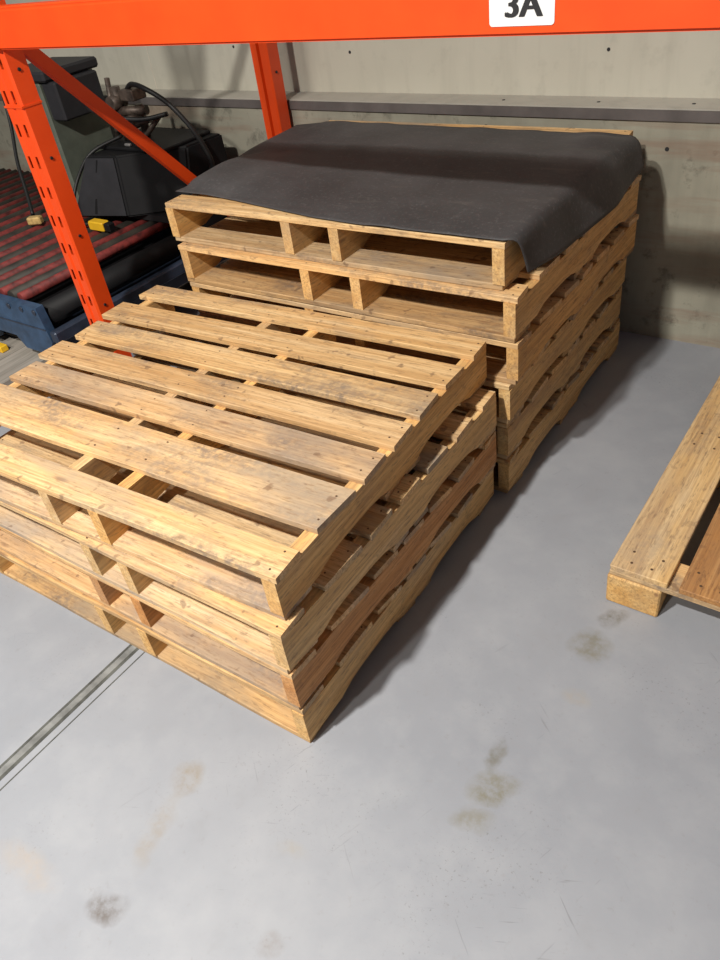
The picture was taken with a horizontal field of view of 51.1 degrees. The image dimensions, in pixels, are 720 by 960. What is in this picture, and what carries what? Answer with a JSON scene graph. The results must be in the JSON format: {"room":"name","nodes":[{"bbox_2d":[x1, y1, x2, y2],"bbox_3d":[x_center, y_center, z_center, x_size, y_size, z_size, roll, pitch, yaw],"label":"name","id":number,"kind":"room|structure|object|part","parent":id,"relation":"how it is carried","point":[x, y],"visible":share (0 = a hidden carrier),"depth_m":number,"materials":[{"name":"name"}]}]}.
{"room":"warehouse","nodes":[
{"label":"warehouse","id":0,"kind":"room"},
{"bbox_2d":[0,282,719,959],"bbox_3d":[-1.658,1.660,0.811,12.000,0.120,8.904,19,46,31],"label":"floor","id":1,"kind":"structure","parent":0,"point":[525,764],"depth_m":1.65,"materials":[{"name":"concrete"}]},
{"bbox_2d":[0,644,144,790],"bbox_3d":[-1.703,1.564,0.845,0.058,0.004,8.004,19,46,31],"label":"trim","id":2,"kind":"structure","parent":1,"relation":"in","point":[110,669],"depth_m":1.88,"materials":[{"name":"metal"}]},
{"bbox_2d":[0,258,230,385],"bbox_3d":[-2.143,-1.081,4.119,2.738,0.150,1.504,19,46,31],"label":"platform","id":3,"kind":"object","parent":1,"relation":"on","point":[18,356],"visible":0.02,"depth_m":3.14,"materials":[{"name":"grey wood"}]},
{"bbox_2d":[0,343,8,352],"bbox_3d":[-1.570,-0.578,3.230,0.160,0.027,0.035,19,46,31],"label":"block","id":4,"kind":"object","parent":3,"relation":"on","point":[3,347],"visible":1,"depth_m":3.19,"materials":[{"name":"yellow plastic"}]},
{"bbox_2d":[0,168,227,351],"bbox_3d":[-2.094,-1.349,4.078,3.095,0.234,1.249,19,46,31],"label":"conveyor","id":5,"kind":"object","parent":3,"relation":"on","point":[41,305],"visible":0.48,"depth_m":3.28,"materials":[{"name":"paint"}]},
{"bbox_2d":[1,95,43,224],"bbox_3d":[-1.640,-1.562,3.627,0.075,0.529,0.476,-14,39,-6],"label":"cable","id":6,"kind":"object","parent":5,"relation":"on","point":[37,219],"visible":0.9,"depth_m":3.66,"materials":[{"name":"rubber"}]},
{"bbox_3d":[-2.453,-1.003,3.738,3.049,0.210,0.035,19,46,31],"label":"frame","id":7,"kind":"part","parent":5,"relation":"part of","materials":[{"name":"blue paint"}]},
{"bbox_2d":[28,56,112,202],"bbox_3d":[-1.410,-1.707,3.703,0.375,0.610,0.336,19,46,31],"label":"machine","id":8,"kind":"object","parent":5,"relation":"on","point":[76,131],"visible":0.5,"depth_m":3.54,"materials":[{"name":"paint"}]},
{"bbox_2d":[28,56,97,82],"bbox_3d":[-1.461,-1.929,3.536,0.340,0.045,0.320,19,46,31],"label":"hood","id":9,"kind":"object","parent":8,"relation":"attached to","point":[75,65],"depth_m":3.48,"materials":[{"name":"grey plastic"}]},
{"bbox_3d":[-0.913,-0.895,3.364,0.190,0.110,1.210,19,46,31],"label":"rail","id":10,"kind":"part","parent":5,"relation":"part of","materials":[{"name":"metal"}]},
{"bbox_2d":[73,77,227,231],"bbox_3d":[-0.988,-1.484,3.386,0.602,0.551,0.587,19,46,31],"label":"machine","id":11,"kind":"object","parent":5,"relation":"on","point":[121,179],"visible":0.69,"depth_m":3.38,"materials":[{"name":"black plastic"}]},
{"bbox_3d":[-1.204,-1.335,3.434,0.288,0.243,0.065,7,41,20],"label":"panel","id":12,"kind":"part","parent":11,"relation":"part of","materials":[{"name":"grey plastic"}]},
{"bbox_3d":[-0.946,-1.558,3.442,0.440,0.015,0.310,19,46,31],"label":"lid","id":13,"kind":"part","parent":11,"relation":"part of","materials":[{"name":"black plastic"}]},
{"bbox_2d":[0,468,493,742],"bbox_3d":[-0.364,0.119,2.275,1.233,0.130,0.960,18,46,30],"label":"wooden pallet","id":14,"kind":"object","parent":1,"relation":"on","point":[305,723],"visible":0.11,"depth_m":1.92,"materials":[{"name":"brown wood"}]},
{"bbox_2d":[0,367,496,709],"bbox_3d":[-0.372,0.018,2.194,1.233,0.130,0.959,18,46,30],"label":"wooden pallet","id":15,"kind":"object","parent":14,"relation":"on","point":[295,688],"visible":0.15,"depth_m":1.83,"materials":[{"name":"brown wood"}]},
{"bbox_2d":[0,335,496,673],"bbox_3d":[-0.385,-0.081,2.110,1.227,0.130,0.960,18,46,30],"label":"wooden pallet","id":16,"kind":"object","parent":15,"relation":"on","point":[281,644],"visible":0.22,"depth_m":1.76,"materials":[{"name":"brown wood"}]},
{"bbox_2d":[0,285,486,620],"bbox_3d":[-0.432,-0.198,2.055,1.263,0.130,0.960,16,45,29],"label":"wooden pallet","id":17,"kind":"object","parent":16,"relation":"on","point":[316,468],"visible":1,"depth_m":1.87,"materials":[{"name":"brown wood"}]},
{"bbox_2d":[0,0,719,356],"bbox_3d":[0.744,-1.307,1.517,3.892,3.001,1.265,19,46,31],"label":"rack","id":18,"kind":"object","parent":1,"relation":"on","point":[26,29],"visible":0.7,"depth_m":1.83,"materials":[{"name":"metal"}]},
{"bbox_3d":[-1.115,-1.498,2.132,0.092,3.001,0.072,19,46,31],"label":"upright post","id":19,"kind":"part","parent":18,"relation":"part of","materials":[{"name":"orange metal"}]},
{"bbox_3d":[-0.457,-2.146,2.809,0.092,3.001,0.072,19,46,31],"label":"upright post","id":20,"kind":"part","parent":18,"relation":"part of","materials":[{"name":"orange metal"}]},
{"bbox_2d":[428,318,619,492],"bbox_3d":[0.214,-0.442,2.859,1.224,0.130,0.960,18,46,30],"label":"wooden pallet","id":21,"kind":"object","parent":1,"relation":"on","point":[507,473],"visible":0.15,"depth_m":2.45,"materials":[{"name":"brown wood"}]},
{"bbox_2d":[430,286,621,458],"bbox_3d":[0.195,-0.545,2.782,1.230,0.130,0.960,18,46,30],"label":"wooden pallet","id":22,"kind":"object","parent":21,"relation":"on","point":[509,436],"visible":0.04,"depth_m":2.37,"materials":[{"name":"brown wood"}]},
{"bbox_2d":[197,258,626,423],"bbox_3d":[0.183,-0.644,2.699,1.227,0.130,0.960,18,46,30],"label":"wooden pallet","id":23,"kind":"object","parent":22,"relation":"on","point":[511,399],"visible":0.04,"depth_m":2.28,"materials":[{"name":"brown wood"}]},
{"bbox_2d":[190,214,638,384],"bbox_3d":[0.185,-0.745,2.614,1.230,0.130,0.960,18,46,30],"label":"wooden pallet","id":24,"kind":"object","parent":23,"relation":"on","point":[565,303],"visible":0.22,"depth_m":2.27,"materials":[{"name":"brown wood"}]},
{"bbox_2d":[178,175,641,342],"bbox_3d":[0.163,-0.846,2.535,1.231,0.130,0.960,18,46,30],"label":"wooden pallet","id":25,"kind":"object","parent":24,"relation":"on","point":[522,303],"visible":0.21,"depth_m":2.22,"materials":[{"name":"brown wood"}]},
{"bbox_2d":[165,120,632,290],"bbox_3d":[0.127,-0.971,2.490,1.234,0.130,0.960,18,46,30],"label":"wooden pallet","id":26,"kind":"object","parent":25,"relation":"on","point":[186,214],"visible":0.22,"depth_m":2.22,"materials":[{"name":"brown wood"}]},
{"bbox_2d":[175,121,643,272],"bbox_3d":[0.099,-0.977,2.465,1.430,0.156,0.939,18,46,30],"label":"sheet","id":27,"kind":"object","parent":26,"relation":"on","point":[540,191],"visible":1,"depth_m":2.28,"materials":[{"name":"rubber"}]},
{"bbox_2d":[606,376,719,616],"bbox_3d":[1.382,0.055,2.004,1.020,0.127,1.214,19,46,31],"label":"pallet","id":28,"kind":"object","parent":1,"relation":"on","point":[647,567],"visible":1,"depth_m":1.91,"materials":[{"name":"brown wood"}]},
{"bbox_2d":[0,98,719,347],"bbox_3d":[0.705,-1.134,3.073,12.000,0.814,0.352,19,46,31],"label":"wall","id":29,"kind":"structure","parent":0,"point":[671,284],"depth_m":2.73,"materials":[{"name":"concrete"}]},
{"bbox_2d":[0,88,719,110],"bbox_3d":[0.592,-1.389,2.754,12.000,0.006,0.132,19,46,31],"label":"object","id":30,"kind":"structure","parent":29,"relation":"on","point":[653,103],"depth_m":2.84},
{"bbox_2d":[0,94,719,122],"bbox_3d":[0.555,-1.335,2.725,12.000,0.032,0.008,19,46,31],"label":"trim","id":31,"kind":"structure","parent":29,"relation":"attached to","point":[515,111],"depth_m":2.80,"materials":[{"name":"grey metal"}]},
{"bbox_2d":[5,0,719,97],"bbox_3d":[0.454,-2.953,1.687,12.000,3.786,0.220,19,46,31],"label":"wall","id":32,"kind":"structure","parent":0,"point":[683,64],"depth_m":2.89,"materials":[{"name":"grey concrete"}]},
{"bbox_2d":[145,46,156,87],"bbox_3d":[0.538,-2.843,1.529,4.444,3.782,0.002,19,46,31],"label":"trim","id":33,"kind":"structure","parent":32,"relation":"attached to","point":[145,46],"depth_m":3.77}
]}

